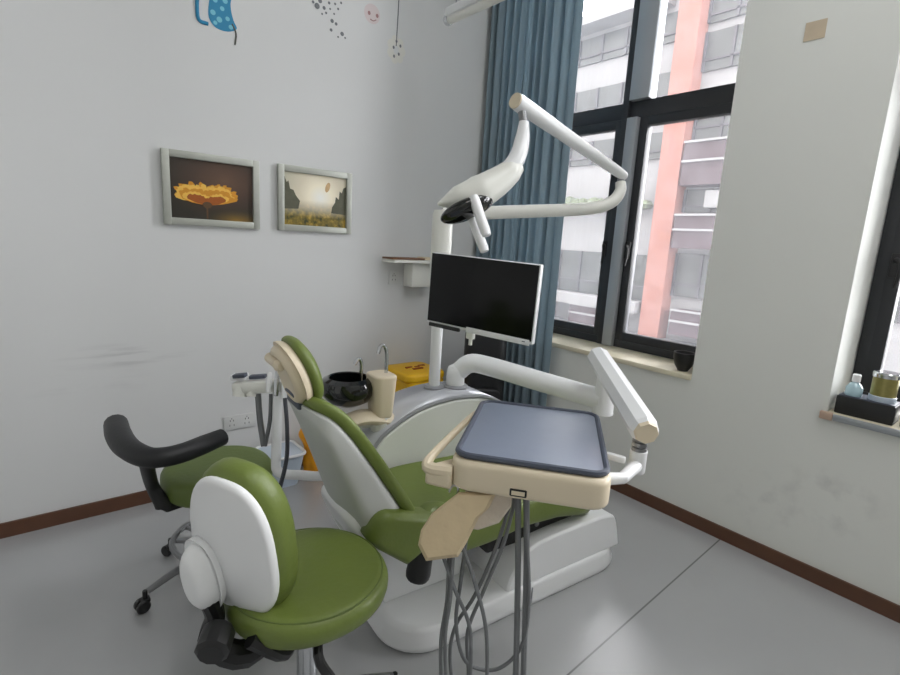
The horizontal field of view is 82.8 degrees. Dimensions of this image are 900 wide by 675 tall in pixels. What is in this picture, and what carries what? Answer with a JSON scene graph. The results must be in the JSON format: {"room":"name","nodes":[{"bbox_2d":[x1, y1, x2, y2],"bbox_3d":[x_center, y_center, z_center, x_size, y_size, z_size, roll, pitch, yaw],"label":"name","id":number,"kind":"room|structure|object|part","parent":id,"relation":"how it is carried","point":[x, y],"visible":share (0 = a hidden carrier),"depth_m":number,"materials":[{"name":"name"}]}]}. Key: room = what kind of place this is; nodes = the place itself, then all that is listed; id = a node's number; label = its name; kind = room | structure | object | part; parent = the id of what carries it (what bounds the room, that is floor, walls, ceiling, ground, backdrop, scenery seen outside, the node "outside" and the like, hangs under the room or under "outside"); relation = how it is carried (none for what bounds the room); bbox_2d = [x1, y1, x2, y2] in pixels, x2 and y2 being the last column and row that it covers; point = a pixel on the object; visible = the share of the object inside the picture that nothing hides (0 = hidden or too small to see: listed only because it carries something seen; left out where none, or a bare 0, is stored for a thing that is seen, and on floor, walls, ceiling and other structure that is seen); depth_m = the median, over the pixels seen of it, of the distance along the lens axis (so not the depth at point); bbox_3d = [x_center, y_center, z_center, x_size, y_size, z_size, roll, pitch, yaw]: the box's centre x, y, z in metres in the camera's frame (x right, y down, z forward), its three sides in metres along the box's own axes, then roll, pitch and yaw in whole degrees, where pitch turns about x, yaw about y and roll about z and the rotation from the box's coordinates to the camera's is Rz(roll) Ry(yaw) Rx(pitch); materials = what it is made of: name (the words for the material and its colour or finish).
{"room":"dental clinic","nodes":[
{"label":"dental clinic","id":0,"kind":"room"},
{"bbox_2d":[0,0,491,522],"bbox_3d":[-1.464,-1.225,2.511,5.500,4.300,0.100,-6,14,-39],"label":"wall","id":1,"kind":"structure","parent":0,"point":[108,308],"depth_m":2.69,"materials":[{"name":"white paint"}]},
{"bbox_2d":[0,460,302,538],"bbox_3d":[-1.702,0.873,2.740,4.900,0.073,0.012,-6,14,-39],"label":"baseboard","id":2,"kind":"structure","parent":1,"relation":"attached to","point":[41,521],"depth_m":2.57,"materials":[{"name":"brown wood"}]},
{"bbox_2d":[160,148,259,228],"bbox_3d":[-1.256,-0.776,2.707,0.482,0.369,0.026,-6,14,-39],"label":"picture","id":3,"kind":"object","parent":1,"relation":"attached to","point":[199,189],"visible":1,"depth_m":2.69,"materials":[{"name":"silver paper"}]},
{"bbox_2d":[169,156,252,221],"bbox_3d":[-1.260,-0.777,2.711,0.410,0.297,0.006,-6,14,-39],"label":"print","id":4,"kind":"object","parent":3,"relation":"attached to","point":[201,188],"depth_m":2.69,"materials":[{"name":"brown paper"}]},
{"bbox_2d":[195,0,236,44],"bbox_3d":[-1.174,-1.668,2.578,0.212,0.307,0.018,-6,14,-39],"label":"sticker","id":5,"kind":"object","parent":1,"relation":"attached to","point":[219,11],"visible":1,"depth_m":2.59,"materials":[{"name":"blue paper"}]},
{"bbox_2d":[224,412,253,430],"bbox_3d":[-1.250,0.499,3.025,0.172,0.086,0.012,-6,14,-39],"label":"power socket","id":6,"kind":"object","parent":1,"relation":"attached to","point":[233,422],"visible":0.98,"depth_m":3.02,"materials":[{"name":"white plastic"}]},
{"bbox_2d":[277,163,351,233],"bbox_3d":[-0.805,-0.822,3.069,0.468,0.370,0.026,-6,14,-39],"label":"picture","id":7,"kind":"object","parent":1,"relation":"attached to","point":[308,199],"visible":1,"depth_m":3.06,"materials":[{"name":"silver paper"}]},
{"bbox_2d":[284,171,345,227],"bbox_3d":[-0.809,-0.823,3.073,0.396,0.298,0.006,-6,14,-39],"label":"print","id":8,"kind":"object","parent":7,"relation":"attached to","point":[312,199],"depth_m":3.06,"materials":[{"name":"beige paper"}]},
{"bbox_2d":[312,0,345,38],"bbox_3d":[-0.694,-1.847,2.934,0.215,0.198,0.001,-6,14,-39],"label":"sticker","id":9,"kind":"object","parent":1,"relation":"attached to","point":[317,6],"visible":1,"depth_m":2.93,"materials":[{"name":"grey paper"}]},
{"bbox_2d":[364,4,379,23],"bbox_3d":[-0.472,-1.961,3.091,0.110,0.110,0.005,-6,14,-39],"label":"sticker","id":10,"kind":"object","parent":1,"relation":"attached to","point":[371,12],"visible":1,"depth_m":3.09,"materials":[{"name":"pink paper"}]},
{"bbox_2d":[388,271,398,284],"bbox_3d":[-0.390,-0.414,3.521,0.075,0.095,0.012,-6,14,-39],"label":"power socket","id":11,"kind":"object","parent":1,"relation":"attached to","point":[393,275],"visible":1,"depth_m":3.52,"materials":[{"name":"white plastic"}]},
{"bbox_2d":[387,0,404,63],"bbox_3d":[-0.333,-1.945,3.210,0.138,0.418,0.007,-6,14,-39],"label":"sticker","id":12,"kind":"object","parent":1,"relation":"attached to","point":[395,58],"visible":1,"depth_m":3.22,"materials":[{"name":"white paper"}]},
{"bbox_2d":[382,258,430,286],"bbox_3d":[-0.260,-0.444,3.524,0.400,0.188,0.160,-6,14,-39],"label":"wall shelf","id":13,"kind":"object","parent":1,"relation":"attached to","point":[417,273],"visible":0.7,"depth_m":3.52,"materials":[{"name":"white plastic"}]},
{"bbox_2d":[382,256,424,259],"bbox_3d":[-0.311,-0.533,3.433,0.260,0.012,0.130,-6,14,-39],"label":"wooden board","id":14,"kind":"object","parent":13,"relation":"on","point":[395,258],"visible":1,"depth_m":3.38,"materials":[{"name":"brown wood"}]},
{"bbox_2d":[0,466,899,674],"bbox_3d":[0.139,1.428,0.840,5.500,0.100,5.800,-6,14,-39],"label":"floor","id":15,"kind":"structure","parent":0,"point":[672,597],"depth_m":2.09,"materials":[{"name":"grey tile"}]},
{"bbox_2d":[103,414,272,613],"bbox_3d":[-1.000,0.685,2.146,0.702,0.742,0.650,-6,14,-39],"label":"stool","id":16,"kind":"object","parent":15,"relation":"on","point":[184,464],"visible":0.43,"depth_m":1.96,"materials":[{"name":"black plastic"}]},
{"bbox_3d":[-1.106,0.963,2.105,0.044,0.064,0.268,12,14,38],"label":"leg","id":17,"kind":"part","parent":16,"relation":"part of","materials":[{"name":"metal"}]},
{"bbox_3d":[-1.139,0.389,1.898,0.525,0.083,0.284,5,11,12],"label":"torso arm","id":18,"kind":"part","parent":16,"relation":"part of"},
{"bbox_3d":[-1.153,0.925,2.288,0.268,0.064,0.044,7,12,21],"label":"leg","id":19,"kind":"part","parent":16,"relation":"part of","materials":[{"name":"metal"}]},
{"bbox_3d":[-0.980,0.578,2.160,0.430,0.109,0.410,-6,14,-39],"label":"seat","id":20,"kind":"part","parent":16,"relation":"part of","materials":[{"name":"green leather"}]},
{"bbox_2d":[256,440,305,487],"bbox_3d":[-1.026,0.775,3.087,0.253,0.209,0.253,-6,14,-39],"label":"bucket","id":21,"kind":"object","parent":15,"relation":"on","point":[296,452],"visible":0.52,"depth_m":3.05,"materials":[{"name":"blue plastic"}]},
{"bbox_2d":[179,457,397,674],"bbox_3d":[-0.402,0.739,1.459,0.651,0.959,0.626,-6,14,-39],"label":"stool","id":22,"kind":"object","parent":15,"relation":"on","point":[283,589],"visible":1,"depth_m":1.24,"materials":[{"name":"green leather"}]},
{"bbox_3d":[-0.559,0.726,1.216,0.080,0.086,0.081,2,11,-7],"label":"tension knob","id":23,"kind":"part","parent":22,"relation":"part of","materials":[{"name":"black plastic"}]},
{"bbox_3d":[-0.526,0.497,1.286,0.280,0.432,0.156,7,12,21],"label":"backrest","id":24,"kind":"part","parent":22,"relation":"part of","materials":[{"name":"white plastic"}]},
{"bbox_3d":[-0.438,0.772,1.320,0.082,0.125,0.203,7,11,19],"label":"lever","id":25,"kind":"part","parent":22,"relation":"part of","materials":[{"name":"black plastic"}]},
{"bbox_3d":[-0.408,0.696,1.460,0.450,0.094,0.450,-6,14,-39],"label":"seat","id":26,"kind":"part","parent":22,"relation":"part of","materials":[{"name":"green leather"}]},
{"bbox_3d":[-0.356,0.851,1.401,0.063,0.115,0.174,-2,12,-25],"label":"lever","id":27,"kind":"part","parent":22,"relation":"part of","materials":[{"name":"black plastic"}]},
{"bbox_3d":[-0.296,1.102,1.617,0.253,0.064,0.044,-3,12,-30],"label":"leg","id":28,"kind":"part","parent":22,"relation":"part of","materials":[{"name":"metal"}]},
{"bbox_2d":[298,429,317,470],"bbox_3d":[-0.874,0.702,3.195,0.150,0.329,0.123,-6,14,-39],"label":"bag","id":29,"kind":"object","parent":15,"relation":"on","point":[309,464],"visible":0.38,"depth_m":3.16,"materials":[{"name":"plastic"}]},
{"bbox_2d":[388,361,443,391],"bbox_3d":[-0.253,0.508,3.574,0.330,0.638,0.365,-6,14,-39],"label":"waste bin","id":30,"kind":"object","parent":15,"relation":"on","point":[408,374],"visible":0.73,"depth_m":3.42,"materials":[{"name":"yellow plastic"}]},
{"bbox_2d":[405,364,424,369],"bbox_3d":[-0.225,0.203,3.495,0.160,0.008,0.078,-6,14,-39],"label":"print","id":31,"kind":"object","parent":30,"relation":"on","point":[418,366],"depth_m":3.48},
{"bbox_2d":[230,92,658,674],"bbox_3d":[0.222,0.127,1.960,1.710,2.043,1.365,-5,13,-36],"label":"dental chair","id":32,"kind":"object","parent":15,"relation":"on","point":[479,508],"visible":0.98,"depth_m":1.78,"materials":[{"name":"white plastic"}]},
{"bbox_3d":[-0.543,0.076,1.585,0.040,0.039,0.130,-4,13,-34],"label":"headrest knob","id":33,"kind":"part","parent":32,"relation":"part of","materials":[{"name":"beige plastic"}]},
{"bbox_3d":[-0.482,0.187,1.634,0.071,0.058,0.120,-4,13,-34],"label":"headrest stem","id":34,"kind":"part","parent":32,"relation":"part of","materials":[{"name":"beige plastic"}]},
{"bbox_3d":[-0.541,0.383,1.996,0.328,0.353,0.099,4,11,2],"label":"support arm","id":35,"kind":"part","parent":32,"relation":"part of","materials":[{"name":"white plastic"}]},
{"bbox_2d":[322,371,372,407],"bbox_3d":[-0.440,0.230,2.201,0.240,0.128,0.239,-4,13,-34],"label":"bowl","id":36,"kind":"object","parent":32,"relation":"on","point":[347,389],"depth_m":2.12,"materials":[{"name":"black glass"}]},
{"bbox_3d":[-0.373,0.361,2.277,0.280,0.030,0.160,-4,13,-34],"label":"drain plate","id":37,"kind":"part","parent":32,"relation":"part of","materials":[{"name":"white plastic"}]},
{"bbox_3d":[-0.351,0.407,1.775,0.376,0.514,0.400,-4,13,-34],"label":"backrest","id":38,"kind":"part","parent":32,"relation":"part of","materials":[{"name":"white plastic"}]},
{"bbox_3d":[-0.307,0.393,2.253,0.098,0.182,0.146,1,11,-13],"label":"cuspidor arm","id":39,"kind":"part","parent":32,"relation":"part of","materials":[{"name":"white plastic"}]},
{"bbox_3d":[-0.153,0.656,1.742,0.306,0.213,0.129,-4,13,-34],"label":"armrest","id":40,"kind":"part","parent":32,"relation":"part of","materials":[{"name":"green leather"}]},
{"bbox_3d":[-0.038,0.536,2.362,0.864,0.500,0.026,-4,13,-34],"label":"panel","id":41,"kind":"part","parent":32,"relation":"part of","materials":[{"name":"white plastic"}]},
{"bbox_3d":[-0.061,-0.055,2.407,0.053,0.600,0.053,-4,13,-34],"label":"light post","id":42,"kind":"part","parent":32,"relation":"part of","materials":[{"name":"white plastic"}]},
{"bbox_2d":[438,110,529,252],"bbox_3d":[0.141,-0.565,1.818,0.355,0.521,0.202,-6,14,-39],"label":"lamp","id":43,"kind":"object","parent":32,"relation":"attached to","point":[468,200],"depth_m":1.79,"materials":[{"name":"white plastic"}]},
{"bbox_2d":[427,252,543,345],"bbox_3d":[0.142,-0.152,2.118,0.564,0.358,0.182,13,15,35],"label":"monitor","id":44,"kind":"object","parent":32,"relation":"attached to","point":[492,298],"visible":1,"depth_m":2.01,"materials":[{"name":"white plastic"}]},
{"bbox_2d":[389,455,589,551],"bbox_3d":[0.181,0.700,2.209,1.066,0.264,0.490,-4,13,-34],"label":"seat cushion","id":45,"kind":"object","parent":32,"relation":"on","point":[548,522],"depth_m":2.12,"materials":[{"name":"green leather"}]},
{"bbox_3d":[0.321,0.210,2.283,0.806,0.170,0.151,12,14,39],"label":"instrument arm","id":46,"kind":"part","parent":32,"relation":"part of","materials":[{"name":"white plastic"}]},
{"bbox_2d":[421,400,641,674],"bbox_3d":[0.213,0.674,1.599,0.673,0.803,0.608,-6,14,-39],"label":"tray","id":47,"kind":"object","parent":32,"relation":"on","point":[509,456],"depth_m":1.41,"materials":[{"name":"white plastic"}]},
{"bbox_2d":[442,92,627,219],"bbox_3d":[0.408,-0.741,2.333,0.841,0.460,0.506,-6,14,-39],"label":"lamp arm","id":48,"kind":"object","parent":32,"relation":"attached to","point":[526,109],"depth_m":2.32,"materials":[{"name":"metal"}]},
{"bbox_3d":[0.573,0.171,1.745,0.084,0.169,0.609,3,11,1],"label":"spring arm","id":49,"kind":"part","parent":32,"relation":"part of","materials":[{"name":"white plastic"}]},
{"bbox_3d":[0.556,0.367,1.514,0.050,0.070,0.050,-4,13,-34],"label":"drop post","id":50,"kind":"part","parent":32,"relation":"part of","materials":[{"name":"white plastic"}]},
{"bbox_2d":[464,333,506,400],"bbox_3d":[0.226,0.356,3.546,0.299,0.999,0.290,3,11,-2],"label":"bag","id":51,"kind":"object","parent":15,"relation":"on","point":[483,345],"visible":0.1,"depth_m":3.40,"materials":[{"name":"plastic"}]},
{"bbox_2d":[546,0,899,604],"bbox_3d":[2.164,-0.914,1.961,0.400,4.300,5.400,-6,14,-39],"label":"wall","id":52,"kind":"structure","parent":0,"point":[742,445],"depth_m":2.41,"materials":[{"name":"white paint"}]},
{"bbox_2d":[552,333,693,379],"bbox_3d":[0.950,0.068,3.507,0.330,0.030,1.586,-6,14,-39],"label":"window sill","id":53,"kind":"structure","parent":52,"relation":"attached to","point":[658,364],"depth_m":3.22,"materials":[{"name":"beige stone"}]},
{"bbox_2d":[673,350,694,371],"bbox_3d":[1.330,0.136,2.899,0.120,0.105,0.120,-6,14,-39],"label":"cup","id":54,"kind":"object","parent":53,"relation":"on","point":[683,360],"visible":0.97,"depth_m":2.86,"materials":[{"name":"black ceramic"}]},
{"bbox_2d":[553,0,735,358],"bbox_3d":[1.149,-1.563,3.284,0.153,3.275,1.578,-6,14,-39],"label":"window","id":55,"kind":"structure","parent":52,"relation":"in","point":[632,121],"depth_m":3.29,"materials":[{"name":"metal"}]},
{"bbox_3d":[0.890,-0.784,3.758,0.060,1.440,0.726,-6,14,-39],"label":"sash","id":56,"kind":"part","parent":55,"relation":"part of","materials":[{"name":"metal"}]},
{"bbox_3d":[1.046,-0.581,3.477,0.037,0.156,0.098,9,12,29],"label":"handle","id":57,"kind":"part","parent":55,"relation":"part of","materials":[{"name":"black plastic"}]},
{"bbox_3d":[1.156,-0.549,3.345,0.037,0.156,0.098,9,12,29],"label":"handle","id":58,"kind":"part","parent":55,"relation":"part of","materials":[{"name":"black plastic"}]},
{"bbox_3d":[1.395,-0.639,3.149,0.060,1.440,0.642,-6,14,-39],"label":"sash","id":59,"kind":"part","parent":55,"relation":"part of","materials":[{"name":"metal"}]},
{"bbox_2d":[610,483,899,622],"bbox_3d":[1.886,1.174,2.228,0.012,0.073,5.400,-6,14,-39],"label":"baseboard","id":60,"kind":"structure","parent":52,"relation":"attached to","point":[882,606],"depth_m":2.55,"materials":[{"name":"brown wood"}]},
{"bbox_2d":[803,18,827,41],"bbox_3d":[1.620,-1.362,2.261,0.002,0.078,0.082,-6,14,-39],"label":"tape","id":61,"kind":"object","parent":52,"relation":"attached to","point":[814,30],"visible":1,"depth_m":2.26,"materials":[{"name":"beige paper"}]},
{"bbox_2d":[819,410,832,420],"bbox_3d":[1.718,0.355,2.329,0.022,0.036,0.050,-6,14,-39],"label":"trim","id":62,"kind":"structure","parent":52,"relation":"attached to","point":[826,415],"depth_m":2.32,"materials":[{"name":"stone"}]},
{"bbox_2d":[828,408,899,429],"bbox_3d":[2.311,0.472,1.841,0.300,0.012,1.532,-6,14,-39],"label":"windowsill","id":63,"kind":"structure","parent":52,"relation":"attached to","point":[896,425],"depth_m":2.23,"materials":[{"name":"beige stone"}]},
{"bbox_2d":[834,391,899,425],"bbox_3d":[1.865,0.312,2.280,0.120,0.088,0.210,-6,14,-39],"label":"box","id":64,"kind":"object","parent":63,"relation":"on","point":[862,407],"visible":0.8,"depth_m":2.23,"materials":[{"name":"black plastic"}]},
{"bbox_2d":[844,373,863,396],"bbox_3d":[1.820,0.212,2.292,0.064,0.098,0.064,-6,14,-39],"label":"bottle","id":65,"kind":"object","parent":64,"relation":"on","point":[854,388],"visible":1,"depth_m":2.27,"materials":[{"name":"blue plastic"}]},
{"bbox_2d":[868,370,899,403],"bbox_3d":[1.898,0.214,2.227,0.100,0.128,0.100,-6,14,-39],"label":"tin","id":66,"kind":"object","parent":64,"relation":"on","point":[885,384],"visible":1,"depth_m":2.19,"materials":[{"name":"yellow metal"}]},
{"bbox_3d":[1.901,0.162,2.217,0.100,0.023,0.100,-6,14,-39],"label":"lid","id":67,"kind":"part","parent":66,"relation":"part of","materials":[{"name":"silver metal"}]},
{"bbox_2d":[832,414,899,437],"bbox_3d":[2.214,0.499,1.724,0.012,0.030,1.540,-6,14,-39],"label":"trim","id":68,"kind":"structure","parent":52,"relation":"attached to","point":[881,429],"depth_m":2.21,"materials":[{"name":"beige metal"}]},
{"bbox_2d":[851,151,899,401],"bbox_3d":[2.523,-1.169,1.626,0.153,3.275,1.524,-6,14,-39],"label":"window","id":69,"kind":"structure","parent":52,"relation":"in","point":[884,294],"depth_m":2.38,"materials":[{"name":"metal"}]},
{"bbox_3d":[2.265,-0.389,2.099,0.060,1.440,0.674,-6,14,-39],"label":"sash","id":70,"kind":"part","parent":69,"relation":"part of","materials":[{"name":"metal"}]},
{"bbox_3d":[2.016,-0.302,2.307,0.037,0.156,0.098,9,12,29],"label":"handle","id":71,"kind":"part","parent":69,"relation":"part of","materials":[{"name":"black plastic"}]},
{"bbox_3d":[0.944,-3.088,2.809,0.108,0.040,1.760,-6,14,-39],"label":"track","id":72,"kind":"object","parent":52,"relation":"attached to","visible":0},
{"bbox_2d":[476,0,583,405],"bbox_3d":[0.502,-1.187,3.538,0.122,3.980,0.798,-6,14,-39],"label":"curtain","id":73,"kind":"object","parent":72,"relation":"hanging from","point":[534,49],"visible":0.45,"depth_m":3.45,"materials":[{"name":"blue fabric"}]},
{"bbox_3d":[0.384,-2.887,0.017,5.500,0.100,5.800,-6,14,-39],"label":"ceiling","id":74,"kind":"structure","parent":0,"visible":0},
{"bbox_2d":[443,0,503,25],"bbox_3d":[0.440,-2.466,2.316,0.085,1.581,1.332,-6,14,-39],"label":"light","id":75,"kind":"object","parent":74,"relation":"hanging from","point":[462,9],"visible":1,"depth_m":2.80,"materials":[{"name":"white plastic"}]},
{"label":"outside","id":76,"kind":"structure","parent":0,"visible":0},
{"bbox_3d":[23.516,4.850,24.587,60.000,0.100,90.000,-6,14,-39],"label":"ground","id":77,"kind":"structure","parent":76,"visible":0},
{"bbox_2d":[554,0,899,372],"bbox_3d":[3.536,-4.433,21.337,8.700,17.100,27.500,-6,14,-39],"label":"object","id":78,"kind":"structure","parent":77,"relation":"on","point":[702,39],"depth_m":12.83,"materials":[{"name":"clear glass"}]},
{"bbox_2d":[568,303,595,325],"bbox_3d":[4.019,-0.690,14.905,0.560,0.579,1.000,-6,14,-39],"label":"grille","id":79,"kind":"object","parent":78,"relation":"attached to","point":[584,313],"depth_m":14.74,"materials":[{"name":"white metal"}]},
{"bbox_2d":[565,196,653,213],"bbox_3d":[0.334,-4.850,19.024,0.694,0.574,15.600,-6,14,-39],"label":"greenery","id":80,"kind":"object","parent":78,"relation":"on","point":[648,201],"depth_m":14.25,"materials":[{"name":"green plant"}]},
{"bbox_3d":[-1.265,-10.115,20.299,0.700,0.220,21.000,-6,14,-39],"label":"cornice","id":81,"kind":"part","parent":78,"relation":"part of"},
{"bbox_2d":[668,308,700,338],"bbox_3d":[6.007,-0.328,12.480,0.560,0.639,1.100,-6,14,-39],"label":"grille","id":82,"kind":"object","parent":78,"relation":"attached to","point":[684,322],"depth_m":12.48,"materials":[{"name":"white metal"}]},
{"bbox_2d":[671,213,715,249],"bbox_3d":[7.254,-2.171,10.711,0.560,0.817,5.120,-6,14,-39],"label":"grille","id":83,"kind":"object","parent":78,"relation":"attached to","point":[691,231],"depth_m":12.13,"materials":[{"name":"white metal"}]},
{"bbox_2d":[679,136,727,187],"bbox_3d":[7.341,-3.720,10.415,0.560,1.015,5.120,-6,14,-39],"label":"grille","id":84,"kind":"object","parent":78,"relation":"attached to","point":[702,162],"depth_m":11.84,"materials":[{"name":"white metal"}]}
]}

